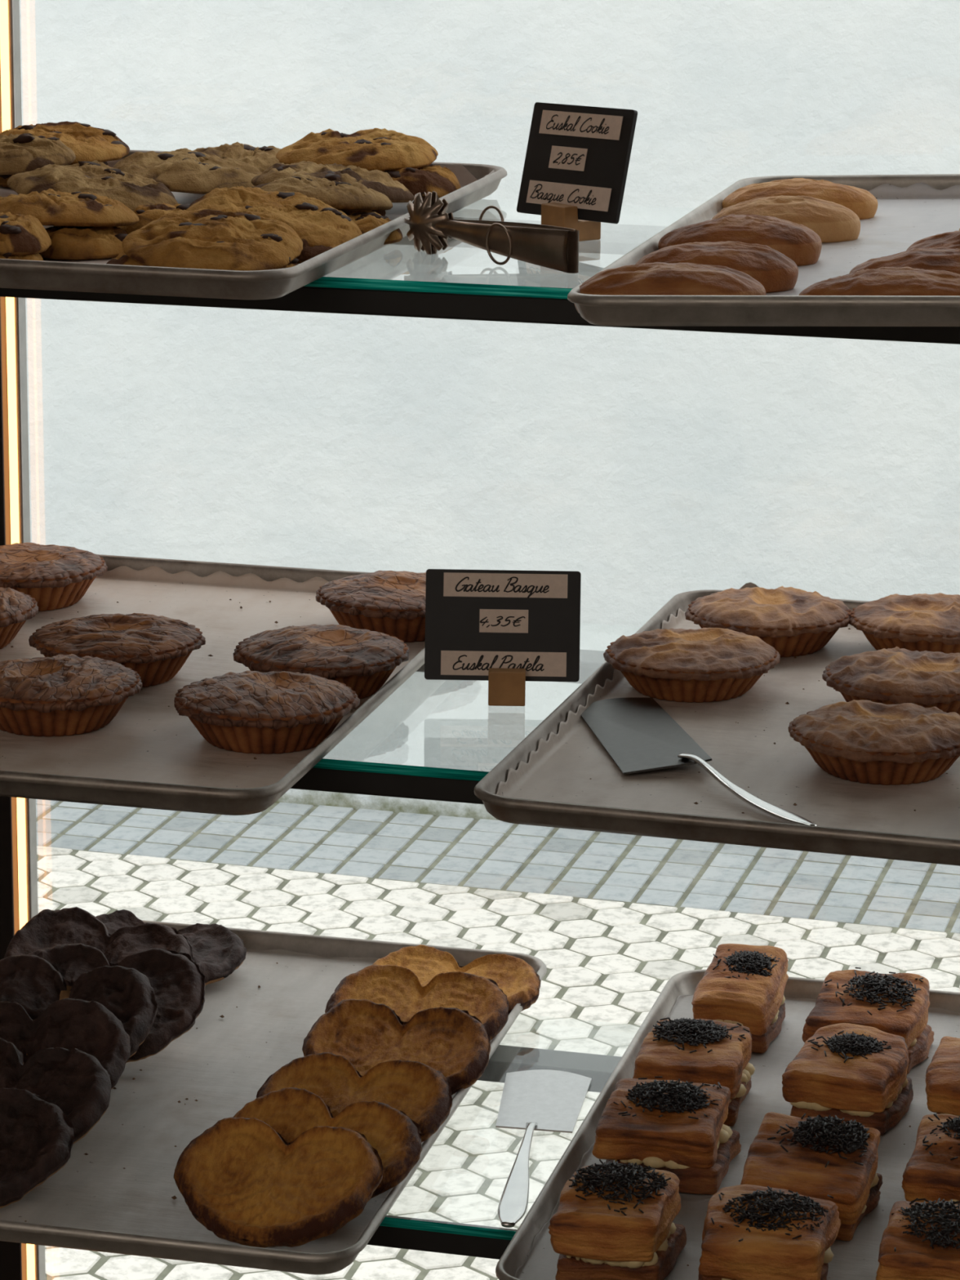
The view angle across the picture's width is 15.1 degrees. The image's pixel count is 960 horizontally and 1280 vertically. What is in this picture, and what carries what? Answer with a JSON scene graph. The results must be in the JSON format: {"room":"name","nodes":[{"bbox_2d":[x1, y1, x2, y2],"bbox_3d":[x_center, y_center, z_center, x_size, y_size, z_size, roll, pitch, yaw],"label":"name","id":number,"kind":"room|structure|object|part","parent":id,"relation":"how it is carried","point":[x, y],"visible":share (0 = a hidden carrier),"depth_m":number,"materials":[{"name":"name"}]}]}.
{"room":"food shop","nodes":[
{"label":"food shop","id":0,"kind":"room"},
{"bbox_2d":[19,0,959,820],"bbox_3d":[0.397,-2.479,7.342,10.000,6.100,0.300,4,14,14],"label":"wall","id":1,"kind":"structure","parent":0,"point":[654,466],"depth_m":7.73,"materials":[{"name":"white paint"}]},
{"bbox_2d":[35,799,959,933],"bbox_3d":[-0.233,0.429,7.878,6.463,0.014,0.571,4,15,15],"label":"tiles","id":2,"kind":"object","parent":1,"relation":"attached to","point":[672,883],"depth_m":7.72,"materials":[{"name":"tile"}]},
{"bbox_2d":[35,800,959,1279],"bbox_3d":[-0.227,1.002,5.775,11.000,0.096,4.780,4,14,14],"label":"floor","id":3,"kind":"structure","parent":0,"point":[237,1276],"depth_m":7.47,"materials":[{"name":"tile"}]},
{"bbox_2d":[36,845,959,1279],"bbox_3d":[-0.685,0.982,5.651,6.751,0.014,4.214,4,14,14],"label":"tiles","id":4,"kind":"object","parent":3,"relation":"on","point":[324,908],"depth_m":7.18,"materials":[{"name":"tile"}]},
{"bbox_3d":[-0.212,1.598,0.661,5.500,0.070,5.120,4,14,14],"label":"floor","id":5,"kind":"structure","parent":0,"visible":0},
{"bbox_2d":[0,0,959,1279],"bbox_3d":[0.305,0.032,2.465,1.675,2.100,0.500,4,14,14],"label":"display case","id":6,"kind":"object","parent":5,"relation":"on","point":[18,828],"visible":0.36,"depth_m":2.54,"materials":[{"name":"brown metal"}]},
{"bbox_3d":[-0.393,-0.075,2.865,0.052,2.100,0.038,4,14,14],"label":"post","id":7,"kind":"part","parent":6,"relation":"part of","materials":[{"name":"brown metal"}]},
{"bbox_2d":[0,0,35,1279],"bbox_3d":[-0.364,-0.083,2.856,0.007,2.010,0.019,4,14,14],"label":"diffuser","id":8,"kind":"object","parent":6,"relation":"attached to","point":[17,815],"depth_m":2.84,"materials":[{"name":"white"}]},
{"bbox_3d":[0.245,0.112,2.248,1.640,0.016,0.016,4,14,14],"label":"rail","id":9,"kind":"part","parent":6,"relation":"part of","materials":[{"name":"black metal"}]},
{"bbox_2d":[313,758,488,781],"bbox_3d":[0.310,0.058,2.418,1.580,0.007,0.402,4,14,14],"label":"glass shelf","id":10,"kind":"object","parent":6,"relation":"attached to","point":[365,766],"visible":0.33,"depth_m":2.30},
{"bbox_2d":[0,554,424,815],"bbox_3d":[-0.250,0.019,2.495,0.402,0.020,0.587,4,14,14],"label":"baking tray","id":11,"kind":"object","parent":10,"relation":"on","point":[150,795],"visible":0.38,"depth_m":2.21,"materials":[{"name":"metal"}]},
{"bbox_2d":[0,565,425,788],"bbox_3d":[-0.250,0.020,2.496,0.384,0.012,0.570,4,14,14],"label":"paper","id":12,"kind":"object","parent":11,"relation":"on","point":[140,743],"visible":0.45,"depth_m":2.50,"materials":[{"name":"paper"}]},
{"bbox_2d":[0,586,38,648],"bbox_3d":[-0.374,-0.016,2.580,0.120,0.037,0.121,6,15,21],"label":"tart","id":13,"kind":"object","parent":12,"relation":"on","point":[16,607],"visible":1,"depth_m":2.56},
{"bbox_3d":[-0.375,-0.026,2.577,0.120,0.016,0.122,-3,15,-14],"label":"lid","id":14,"kind":"part","parent":13,"relation":"part of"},
{"bbox_2d":[0,542,107,611],"bbox_3d":[-0.339,-0.048,2.710,0.121,0.037,0.121,-7,16,-29],"label":"tart","id":15,"kind":"object","parent":12,"relation":"on","point":[56,576],"visible":0.98,"depth_m":2.68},
{"bbox_3d":[-0.339,-0.058,2.707,0.121,0.016,0.121,-7,16,-29],"label":"lid","id":16,"kind":"part","parent":15,"relation":"part of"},
{"bbox_2d":[0,653,142,737],"bbox_3d":[-0.282,0.035,2.380,0.121,0.037,0.120,6,15,20],"label":"tart","id":17,"kind":"object","parent":12,"relation":"on","point":[60,695],"visible":1,"depth_m":2.35,"materials":[{"name":"food"}]},
{"bbox_2d":[28,613,205,687],"bbox_3d":[-0.250,0.006,2.497,0.122,0.036,0.119,1,14,1],"label":"tart","id":18,"kind":"object","parent":12,"relation":"on","point":[156,647],"visible":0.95,"depth_m":2.47,"materials":[{"name":"food"}]},
{"bbox_3d":[-0.250,-0.004,2.494,0.122,0.016,0.120,1,14,1],"label":"lid","id":19,"kind":"part","parent":18,"relation":"part of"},
{"bbox_2d":[1,598,310,759],"bbox_3d":[-0.249,0.024,2.497,0.337,0.003,0.512,4,14,14],"label":"crumbs","id":20,"kind":"object","parent":12,"relation":"on","point":[241,607],"visible":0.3,"depth_m":2.61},
{"bbox_2d":[173,670,359,754],"bbox_3d":[-0.139,0.045,2.345,0.121,0.037,0.120,-6,16,-26],"label":"tart","id":21,"kind":"object","parent":12,"relation":"on","point":[246,712],"visible":1,"depth_m":2.31,"materials":[{"name":"food"}]},
{"bbox_3d":[-0.139,0.035,2.343,0.122,0.016,0.120,-6,16,-26],"label":"lid","id":22,"kind":"part","parent":21,"relation":"part of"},
{"bbox_2d":[233,624,408,698],"bbox_3d":[-0.108,0.015,2.468,0.121,0.037,0.122,-12,19,-40],"label":"tart","id":23,"kind":"object","parent":12,"relation":"on","point":[363,660],"visible":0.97,"depth_m":2.44,"materials":[{"name":"food"}]},
{"bbox_2d":[315,570,426,642],"bbox_3d":[-0.060,-0.025,2.631,0.120,0.037,0.121,12,18,38],"label":"tart","id":24,"kind":"object","parent":12,"relation":"on","point":[390,602],"visible":0.74,"depth_m":2.59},
{"bbox_3d":[-0.060,-0.036,2.629,0.120,0.016,0.122,9,17,31],"label":"lid","id":25,"kind":"part","parent":24,"relation":"part of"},
{"bbox_2d":[424,568,581,706],"bbox_3d":[0.015,-0.002,2.450,0.105,0.087,0.035,1,14,1],"label":"price sign","id":26,"kind":"object","parent":10,"relation":"on","point":[504,628],"visible":1,"depth_m":2.45,"materials":[{"name":"brown wood"}]},
{"bbox_2d":[474,590,959,866],"bbox_3d":[0.263,0.051,2.391,0.402,0.019,0.577,5,15,16],"label":"baking tray","id":27,"kind":"object","parent":10,"relation":"on","point":[941,851],"visible":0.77,"depth_m":2.15,"materials":[{"name":"metal"}]},
{"bbox_2d":[496,582,959,839],"bbox_3d":[0.263,0.045,2.392,0.386,0.025,0.564,5,15,16],"label":"paper","id":28,"kind":"object","parent":27,"relation":"on","point":[784,774],"visible":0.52,"depth_m":2.28,"materials":[{"name":"paper"}]},
{"bbox_2d":[603,627,780,702],"bbox_3d":[0.145,0.015,2.479,0.119,0.037,0.120,6,15,20],"label":"tart","id":29,"kind":"object","parent":28,"relation":"on","point":[704,664],"visible":1,"depth_m":2.45,"materials":[{"name":"food"}]},
{"bbox_2d":[581,697,817,826],"bbox_3d":[0.122,0.074,2.292,0.076,0.011,0.311,-4,15,-16],"label":"cake server","id":30,"kind":"object","parent":28,"relation":"on","point":[637,734],"visible":0.94,"depth_m":2.33,"materials":[{"name":"metal"}]},
{"bbox_3d":[0.104,0.059,2.356,0.058,0.007,0.176,-2,14,-9],"label":"blade","id":31,"kind":"part","parent":30,"relation":"part of","materials":[{"name":"metal"}]},
{"bbox_3d":[0.161,0.092,2.221,0.015,0.011,0.153,-7,16,-27],"label":"handle","id":32,"kind":"part","parent":30,"relation":"part of","materials":[{"name":"metal"}]},
{"bbox_2d":[684,586,851,657],"bbox_3d":[0.208,-0.015,2.599,0.121,0.036,0.120,2,14,4],"label":"tart","id":33,"kind":"object","parent":28,"relation":"on","point":[794,622],"visible":0.96,"depth_m":2.57,"materials":[{"name":"food"}]},
{"bbox_2d":[590,627,947,813],"bbox_3d":[0.256,0.055,2.395,0.326,0.003,0.511,5,15,16],"label":"crumbs","id":34,"kind":"object","parent":28,"relation":"on","point":[786,703],"visible":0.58,"depth_m":2.35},
{"bbox_2d":[788,699,959,785],"bbox_3d":[0.255,0.063,2.291,0.120,0.036,0.122,-11,18,-38],"label":"tart","id":35,"kind":"object","parent":28,"relation":"on","point":[863,741],"visible":1,"depth_m":2.26,"materials":[{"name":"food"}]},
{"bbox_2d":[822,646,959,715],"bbox_3d":[0.291,0.030,2.426,0.119,0.037,0.122,10,17,34],"label":"tart","id":36,"kind":"object","parent":28,"relation":"on","point":[893,676],"visible":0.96,"depth_m":2.39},
{"bbox_2d":[848,592,959,653],"bbox_3d":[0.324,-0.010,2.584,0.120,0.037,0.120,6,15,19],"label":"tart","id":37,"kind":"object","parent":28,"relation":"on","point":[919,622],"visible":0.96,"depth_m":2.55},
{"bbox_3d":[0.241,0.413,2.323,1.640,0.016,0.016,4,14,14],"label":"rail","id":38,"kind":"part","parent":6,"relation":"part of","materials":[{"name":"black metal"}]},
{"bbox_2d":[379,1217,515,1239],"bbox_3d":[0.307,0.358,2.494,1.580,0.007,0.402,4,14,14],"label":"glass shelf","id":39,"kind":"object","parent":6,"relation":"attached to","point":[388,1221],"visible":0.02,"depth_m":2.37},
{"bbox_2d":[0,920,546,1275],"bbox_3d":[-0.207,0.313,2.599,0.402,0.019,0.602,4,14,13],"label":"baking tray","id":40,"kind":"object","parent":39,"relation":"on","point":[291,1261],"visible":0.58,"depth_m":2.32,"materials":[{"name":"metal"}]},
{"bbox_2d":[0,949,491,1253],"bbox_3d":[-0.207,0.318,2.601,0.382,0.005,0.582,4,14,13],"label":"paper","id":41,"kind":"object","parent":40,"relation":"on","point":[221,1064],"visible":0.32,"depth_m":2.57,"materials":[{"name":"paper"}]},
{"bbox_2d":[0,1088,74,1208],"bbox_3d":[-0.344,0.337,2.398,0.147,0.057,0.102,2,14,7],"label":"palmier","id":42,"kind":"object","parent":41,"relation":"on","point":[37,1137],"visible":1,"depth_m":2.40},
{"bbox_2d":[0,1037,111,1143],"bbox_3d":[-0.325,0.315,2.472,0.146,0.063,0.099,7,15,22],"label":"palmier","id":43,"kind":"object","parent":41,"relation":"on","point":[74,1080],"visible":0.46,"depth_m":2.47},
{"bbox_2d":[0,998,130,1089],"bbox_3d":[-0.319,0.295,2.545,0.144,0.068,0.096,2,14,6],"label":"palmier","id":44,"kind":"object","parent":41,"relation":"on","point":[90,1028],"visible":0.39,"depth_m":2.56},
{"bbox_2d":[0,955,157,1057],"bbox_3d":[-0.311,0.276,2.616,0.152,0.070,0.102,5,15,19],"label":"palmier","id":45,"kind":"object","parent":41,"relation":"on","point":[32,982],"visible":0.3,"depth_m":2.63,"materials":[{"name":"food"}]},
{"bbox_2d":[4,906,194,964],"bbox_3d":[-0.294,0.247,2.756,0.154,0.058,0.108,6,15,20],"label":"palmier","id":46,"kind":"object","parent":41,"relation":"on","point":[47,929],"visible":0.27,"depth_m":2.78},
{"bbox_2d":[27,943,204,1062],"bbox_3d":[-0.277,0.268,2.662,0.148,0.065,0.099,3,14,8],"label":"palmier","id":47,"kind":"object","parent":41,"relation":"on","point":[177,982],"visible":0.25,"depth_m":2.67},
{"bbox_2d":[25,962,277,1222],"bbox_3d":[-0.208,0.317,2.603,0.329,0.003,0.532,4,14,13],"label":"crumbs","id":48,"kind":"object","parent":41,"relation":"on","point":[259,986],"visible":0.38,"depth_m":2.57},
{"bbox_2d":[95,909,246,985],"bbox_3d":[-0.258,0.244,2.821,0.148,0.036,0.112,3,14,11],"label":"palmier","id":49,"kind":"object","parent":41,"relation":"on","point":[218,952],"visible":0.16,"depth_m":2.83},
{"bbox_2d":[173,1117,382,1248],"bbox_3d":[-0.133,0.352,2.352,0.137,0.055,0.094,4,14,13],"label":"palmier","id":50,"kind":"object","parent":41,"relation":"on","point":[239,1178],"visible":1,"depth_m":2.35,"materials":[{"name":"food"}]},
{"bbox_2d":[233,1087,422,1199],"bbox_3d":[-0.108,0.340,2.408,0.139,0.052,0.096,6,15,19],"label":"palmier","id":51,"kind":"object","parent":41,"relation":"on","point":[291,1112],"visible":0.25,"depth_m":2.42,"materials":[{"name":"food"}]},
{"bbox_2d":[256,1052,452,1142],"bbox_3d":[-0.090,0.322,2.484,0.137,0.050,0.097,4,15,15],"label":"palmier","id":52,"kind":"object","parent":41,"relation":"on","point":[415,1089],"visible":0.49,"depth_m":2.50,"materials":[{"name":"food"}]},
{"bbox_2d":[302,999,490,1095],"bbox_3d":[-0.061,0.296,2.582,0.136,0.053,0.095,3,14,10],"label":"palmier","id":53,"kind":"object","parent":41,"relation":"on","point":[454,1042],"visible":0.58,"depth_m":2.59,"materials":[{"name":"food"}]},
{"bbox_2d":[324,964,508,1040],"bbox_3d":[-0.048,0.277,2.672,0.137,0.046,0.098,4,14,12],"label":"palmier","id":54,"kind":"object","parent":41,"relation":"on","point":[399,988],"visible":0.52,"depth_m":2.69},
{"bbox_2d":[372,944,540,1014],"bbox_3d":[-0.023,0.264,2.758,0.139,0.031,0.103,5,15,18],"label":"palmier","id":55,"kind":"object","parent":41,"relation":"on","point":[517,980],"visible":0.27,"depth_m":2.78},
{"bbox_2d":[495,1069,591,1227],"bbox_3d":[0.040,0.345,2.499,0.062,0.008,0.285,2,14,4],"label":"cake server","id":56,"kind":"object","parent":39,"relation":"on","point":[539,1100],"visible":1,"depth_m":2.56,"materials":[{"name":"metal"}]},
{"bbox_3d":[0.028,0.358,2.447,0.019,0.008,0.176,2,14,6],"label":"handle","id":57,"kind":"part","parent":56,"relation":"part of","materials":[{"name":"metal"}]},
{"bbox_3d":[0.043,0.328,2.581,0.071,0.001,0.117,4,14,14],"label":"blade","id":58,"kind":"part","parent":56,"relation":"part of","materials":[{"name":"metal"}]},
{"bbox_2d":[495,969,959,1279],"bbox_3d":[0.273,0.347,2.484,0.402,0.019,0.612,4,14,14],"label":"baking tray","id":59,"kind":"object","parent":39,"relation":"on","point":[685,983],"visible":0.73,"depth_m":2.54,"materials":[{"name":"metal"}]},
{"bbox_2d":[514,994,959,1279],"bbox_3d":[0.272,0.351,2.485,0.383,0.006,0.593,4,14,14],"label":"paper","id":60,"kind":"object","parent":59,"relation":"on","point":[857,1259],"visible":0.2,"depth_m":2.48,"materials":[{"name":"paper"}]},
{"bbox_2d":[547,1159,686,1279],"bbox_3d":[0.087,0.367,2.291,0.075,0.064,0.090,4,14,14],"label":"pastry","id":61,"kind":"object","parent":60,"relation":"on","point":[611,1221],"visible":1,"depth_m":2.27,"materials":[{"name":"food"}]},
{"bbox_2d":[591,1076,741,1194],"bbox_3d":[0.127,0.330,2.450,0.088,0.059,0.088,4,14,14],"label":"pastry","id":62,"kind":"object","parent":60,"relation":"on","point":[677,1127],"visible":0.91,"depth_m":2.42,"materials":[{"name":"food"}]},
{"bbox_2d":[632,1017,755,1126],"bbox_3d":[0.152,0.301,2.567,0.082,0.058,0.088,4,14,14],"label":"pastry","id":63,"kind":"object","parent":60,"relation":"on","point":[696,1051],"visible":0.75,"depth_m":2.54,"materials":[{"name":"food"}]},
{"bbox_2d":[691,943,788,1053],"bbox_3d":[0.195,0.265,2.709,0.063,0.061,0.085,5,15,17],"label":"pastry","id":64,"kind":"object","parent":60,"relation":"on","point":[744,984],"visible":0.88,"depth_m":2.69,"materials":[{"name":"food"}]},
{"bbox_2d":[697,1184,840,1279],"bbox_3d":[0.179,0.377,2.265,0.085,0.059,0.088,4,14,14],"label":"pastry","id":65,"kind":"object","parent":60,"relation":"on","point":[750,1232],"visible":1,"depth_m":2.24,"materials":[{"name":"food"}]},
{"bbox_2d":[740,1111,882,1241],"bbox_3d":[0.216,0.349,2.374,0.088,0.062,0.089,5,15,18],"label":"pastry","id":66,"kind":"object","parent":60,"relation":"on","point":[819,1157],"visible":0.72,"depth_m":2.36,"materials":[{"name":"food"}]},
{"bbox_2d":[782,1022,913,1135],"bbox_3d":[0.260,0.307,2.550,0.082,0.058,0.088,6,15,19],"label":"pastry","id":67,"kind":"object","parent":60,"relation":"on","point":[850,1072],"visible":0.95,"depth_m":2.52,"materials":[{"name":"food"}]},
{"bbox_2d":[801,967,934,1074],"bbox_3d":[0.288,0.278,2.667,0.086,0.058,0.086,5,15,18],"label":"pastry","id":68,"kind":"object","parent":60,"relation":"on","point":[898,1004],"visible":0.66,"depth_m":2.65,"materials":[{"name":"food"}]},
{"bbox_2d":[875,1197,959,1279],"bbox_3d":[0.292,0.383,2.248,0.086,0.058,0.086,4,14,14],"label":"pastry","id":69,"kind":"object","parent":60,"relation":"on","point":[920,1241],"visible":1,"depth_m":2.22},
{"bbox_2d":[902,1113,959,1204],"bbox_3d":[0.325,0.348,2.387,0.084,0.060,0.087,4,14,14],"label":"pastry","id":70,"kind":"object","parent":60,"relation":"on","point":[932,1171],"visible":0.8,"depth_m":2.36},
{"bbox_2d":[924,1035,959,1116],"bbox_3d":[0.355,0.311,2.534,0.084,0.060,0.086,4,14,14],"label":"pastry","id":71,"kind":"object","parent":60,"relation":"on","point":[942,1089],"visible":0.75,"depth_m":2.51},
{"bbox_3d":[0.248,-0.189,2.172,1.640,0.016,0.016,4,14,14],"label":"rail","id":72,"kind":"part","parent":6,"relation":"part of","materials":[{"name":"black metal"}]},
{"bbox_2d":[303,199,695,298],"bbox_3d":[0.313,-0.243,2.343,1.580,0.007,0.402,4,14,14],"label":"glass shelf","id":73,"kind":"object","parent":6,"relation":"attached to","point":[637,224],"visible":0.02,"depth_m":2.42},
{"bbox_2d":[0,149,506,299],"bbox_3d":[-0.239,-0.287,2.443,0.402,0.020,0.577,4,14,14],"label":"baking tray","id":74,"kind":"object","parent":73,"relation":"on","point":[268,284],"visible":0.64,"depth_m":2.16,"materials":[{"name":"metal"}]},
{"bbox_2d":[0,158,493,263],"bbox_3d":[-0.237,-0.289,2.444,0.387,0.018,0.561,4,14,14],"label":"paper","id":75,"kind":"object","parent":74,"relation":"on","point":[464,177],"visible":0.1,"depth_m":2.59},
{"bbox_2d":[0,252,43,260],"bbox_3d":[-0.294,-0.237,2.230,0.053,0.019,0.054,-2,14,-10],"label":"cookie","id":76,"kind":"object","parent":75,"relation":"on","point":[37,256],"visible":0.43,"depth_m":2.22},
{"bbox_2d":[0,211,51,254],"bbox_3d":[-0.301,-0.253,2.234,0.070,0.024,0.073,4,14,13],"label":"cookie","id":77,"kind":"object","parent":76,"relation":"on","point":[20,234],"visible":1,"depth_m":2.22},
{"bbox_2d":[0,133,75,174],"bbox_3d":[-0.328,-0.349,2.582,0.079,0.027,0.080,-4,15,-17],"label":"cookie","id":78,"kind":"object","parent":75,"relation":"on","point":[24,152],"visible":0.97,"depth_m":2.56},
{"bbox_2d":[0,161,107,187],"bbox_3d":[-0.314,-0.346,2.659,0.098,0.021,0.100,-10,18,-36],"label":"cookie","id":79,"kind":"object","parent":75,"relation":"on","point":[3,178],"visible":0.08,"depth_m":2.63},
{"bbox_2d":[0,120,129,164],"bbox_3d":[-0.312,-0.368,2.673,0.104,0.024,0.105,13,19,42],"label":"cookie","id":80,"kind":"object","parent":79,"relation":"on","point":[88,143],"visible":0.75,"depth_m":2.66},
{"bbox_2d":[39,226,127,259],"bbox_3d":[-0.256,-0.256,2.305,0.073,0.019,0.074,-2,14,-9],"label":"cookie","id":81,"kind":"object","parent":75,"relation":"on","point":[68,242],"visible":0.77,"depth_m":2.28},
{"bbox_2d":[0,188,139,226],"bbox_3d":[-0.272,-0.277,2.325,0.106,0.025,0.103,-2,14,-11],"label":"cookie","id":82,"kind":"object","parent":81,"relation":"on","point":[50,206],"visible":0.95,"depth_m":2.29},
{"bbox_2d":[106,249,145,266],"bbox_3d":[-0.194,-0.234,2.216,0.073,0.021,0.070,-6,16,-25],"label":"cookie","id":83,"kind":"object","parent":75,"relation":"on","point":[122,259],"visible":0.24,"depth_m":2.20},
{"bbox_2d":[116,203,190,234],"bbox_3d":[-0.215,-0.281,2.403,0.085,0.020,0.084,-10,18,-36],"label":"cookie","id":84,"kind":"object","parent":75,"relation":"on","point":[146,214],"visible":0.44,"depth_m":2.38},
{"bbox_2d":[7,160,177,211],"bbox_3d":[-0.260,-0.306,2.443,0.112,0.030,0.115,-5,15,-21],"label":"cookie","id":85,"kind":"object","parent":84,"relation":"on","point":[133,190],"visible":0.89,"depth_m":2.42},
{"bbox_2d":[112,147,262,194],"bbox_3d":[-0.204,-0.331,2.544,0.109,0.025,0.113,4,14,13],"label":"cookie","id":86,"kind":"object","parent":75,"relation":"on","point":[184,170],"visible":0.88,"depth_m":2.51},
{"bbox_2d":[194,142,281,172],"bbox_3d":[-0.173,-0.350,2.638,0.097,0.022,0.096,-6,16,-25],"label":"cookie","id":87,"kind":"object","parent":75,"relation":"on","point":[263,157],"visible":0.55,"depth_m":2.62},
{"bbox_2d":[282,257,298,268],"bbox_3d":[-0.136,-0.229,2.200,0.061,0.020,0.061,-1,14,-5],"label":"cookie","id":88,"kind":"object","parent":75,"relation":"on","point":[294,262],"visible":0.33,"depth_m":2.19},
{"bbox_2d":[121,208,302,271],"bbox_3d":[-0.164,-0.244,2.209,0.110,0.031,0.104,3,14,9],"label":"cookie","id":89,"kind":"object","parent":88,"relation":"on","point":[200,238],"visible":0.98,"depth_m":2.19,"materials":[{"name":"food"}]},
{"bbox_2d":[296,235,340,263],"bbox_3d":[-0.118,-0.254,2.303,0.081,0.018,0.081,0,14,-3],"label":"cookie","id":90,"kind":"object","parent":75,"relation":"on","point":[308,252],"visible":0.21,"depth_m":2.27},
{"bbox_2d":[185,186,362,247],"bbox_3d":[-0.133,-0.272,2.318,0.117,0.034,0.112,-6,16,-26],"label":"cookie","id":91,"kind":"object","parent":90,"relation":"on","point":[320,223],"visible":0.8,"depth_m":2.31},
{"bbox_2d":[251,173,392,210],"bbox_3d":[-0.108,-0.297,2.408,0.098,0.027,0.104,-8,17,-31],"label":"cookie","id":92,"kind":"object","parent":75,"relation":"on","point":[339,195],"visible":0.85,"depth_m":2.38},
{"bbox_2d":[337,208,386,215],"bbox_3d":[-0.106,-0.300,2.485,0.085,0.019,0.087,-10,18,-36],"label":"cookie","id":93,"kind":"object","parent":75,"relation":"on","point":[383,212],"visible":0.03,"depth_m":2.46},
{"bbox_2d":[251,160,414,202],"bbox_3d":[-0.099,-0.314,2.484,0.110,0.026,0.109,4,14,12],"label":"cookie","id":94,"kind":"object","parent":93,"relation":"on","point":[378,180],"visible":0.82,"depth_m":2.46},
{"bbox_2d":[342,210,402,244],"bbox_3d":[-0.081,-0.271,2.373,0.061,0.019,0.061,0,14,-3],"label":"cookie","id":95,"kind":"object","parent":75,"relation":"on","point":[366,221],"visible":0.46,"depth_m":2.36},
{"bbox_2d":[382,163,461,198],"bbox_3d":[-0.048,-0.326,2.548,0.066,0.025,0.070,6,15,19],"label":"cookie","id":96,"kind":"object","parent":75,"relation":"on","point":[430,178],"visible":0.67,"depth_m":2.52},
{"bbox_2d":[275,128,438,171],"bbox_3d":[-0.087,-0.350,2.573,0.113,0.022,0.113,3,14,11],"label":"cookie","id":97,"kind":"object","parent":96,"relation":"on","point":[384,149],"visible":0.94,"depth_m":2.54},
{"bbox_2d":[404,191,579,273],"bbox_3d":[0.006,-0.261,2.308,0.151,0.041,0.028,14,19,43],"label":"serving tongs","id":98,"kind":"object","parent":73,"relation":"on","point":[554,247],"visible":1,"depth_m":2.29,"materials":[{"name":"metal"}]},
{"bbox_3d":[0.007,-0.265,2.324,0.023,0.027,0.004,14,19,43],"label":"ring handle","id":99,"kind":"part","parent":98,"relation":"part of","materials":[{"name":"metal"}]},
{"bbox_3d":[0.012,-0.250,2.288,0.023,0.027,0.004,14,19,43],"label":"ring handle","id":100,"kind":"part","parent":98,"relation":"part of","materials":[{"name":"metal"}]},
{"bbox_3d":[0.010,-0.252,2.296,0.119,0.026,0.009,14,19,43],"label":"arm","id":101,"kind":"part","parent":98,"relation":"part of","materials":[{"name":"metal"}]},
{"bbox_3d":[0.020,-0.255,2.307,0.119,0.026,0.009,14,19,43],"label":"arm","id":102,"kind":"part","parent":98,"relation":"part of","materials":[{"name":"metal"}]},
{"bbox_2d":[516,102,637,241],"bbox_3d":[0.059,-0.312,2.409,0.033,0.089,0.107,-10,18,-36],"label":"price sign","id":103,"kind":"object","parent":73,"relation":"on","point":[577,158],"visible":1,"depth_m":2.41,"materials":[{"name":"brown wood"}]},
{"bbox_2d":[567,173,959,326],"bbox_3d":[0.311,-0.251,2.280,0.402,0.037,0.602,4,14,14],"label":"baking tray","id":104,"kind":"object","parent":73,"relation":"on","point":[617,310],"visible":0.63,"depth_m":2.03,"materials":[{"name":"metal"}]},
{"bbox_2d":[711,182,959,295],"bbox_3d":[0.312,-0.248,2.281,0.384,0.027,0.585,4,14,14],"label":"paper","id":105,"kind":"object","parent":104,"relation":"on","point":[904,216],"visible":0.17,"depth_m":2.41,"materials":[{"name":"paper"}]},
{"bbox_2d":[573,262,765,313],"bbox_3d":[0.109,-0.202,2.078,0.112,0.031,0.051,4,14,12],"label":"eclair","id":106,"kind":"object","parent":105,"relation":"on","point":[655,278],"visible":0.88,"depth_m":2.06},
{"bbox_2d":[635,240,798,293],"bbox_3d":[0.140,-0.223,2.161,0.100,0.030,0.051,3,14,11],"label":"eclair","id":107,"kind":"object","parent":105,"relation":"on","point":[776,272],"visible":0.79,"depth_m":2.14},
{"bbox_2d":[657,213,822,266],"bbox_3d":[0.163,-0.251,2.271,0.103,0.033,0.051,3,14,9],"label":"eclair","id":108,"kind":"object","parent":105,"relation":"on","point":[800,243],"visible":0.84,"depth_m":2.25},
{"bbox_2d":[711,195,860,242],"bbox_3d":[0.200,-0.276,2.375,0.100,0.030,0.053,5,15,18],"label":"eclair","id":109,"kind":"object","parent":105,"relation":"on","point":[833,222],"visible":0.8,"depth_m":2.35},
{"bbox_2d":[721,177,878,219],"bbox_3d":[0.219,-0.302,2.484,0.108,0.030,0.051,4,15,14],"label":"eclair","id":110,"kind":"object","parent":105,"relation":"on","point":[861,202],"visible":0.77,"depth_m":2.47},
{"bbox_2d":[798,266,959,295],"bbox_3d":[0.236,-0.197,2.047,0.111,0.027,0.051,3,14,10],"label":"eclair","id":111,"kind":"object","parent":105,"relation":"on","point":[882,281],"visible":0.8,"depth_m":2.03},
{"bbox_2d":[848,247,959,274],"bbox_3d":[0.268,-0.217,2.125,0.103,0.027,0.050,3,14,11],"label":"eclair","id":112,"kind":"object","parent":105,"relation":"on","point":[936,258],"visible":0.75,"depth_m":2.11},
{"bbox_2d":[906,230,959,250],"bbox_3d":[0.308,-0.237,2.206,0.098,0.026,0.051,3,14,11],"label":"eclair","id":113,"kind":"object","parent":105,"relation":"on","point":[948,239],"visible":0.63,"depth_m":2.20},
{"bbox_3d":[0.323,0.037,2.551,1.640,0.016,0.037,4,14,14],"label":"rail","id":114,"kind":"part","parent":6,"relation":"part of","materials":[{"name":"white metal"}]},
{"bbox_3d":[0.326,-0.264,2.475,1.640,0.016,0.037,4,14,14],"label":"rail","id":115,"kind":"part","parent":6,"relation":"part of","materials":[{"name":"white metal"}]},
{"bbox_3d":[0.320,0.338,2.626,1.640,0.016,0.037,4,14,14],"label":"rail","id":116,"kind":"part","parent":6,"relation":"part of","materials":[{"name":"black metal"}]}
]}

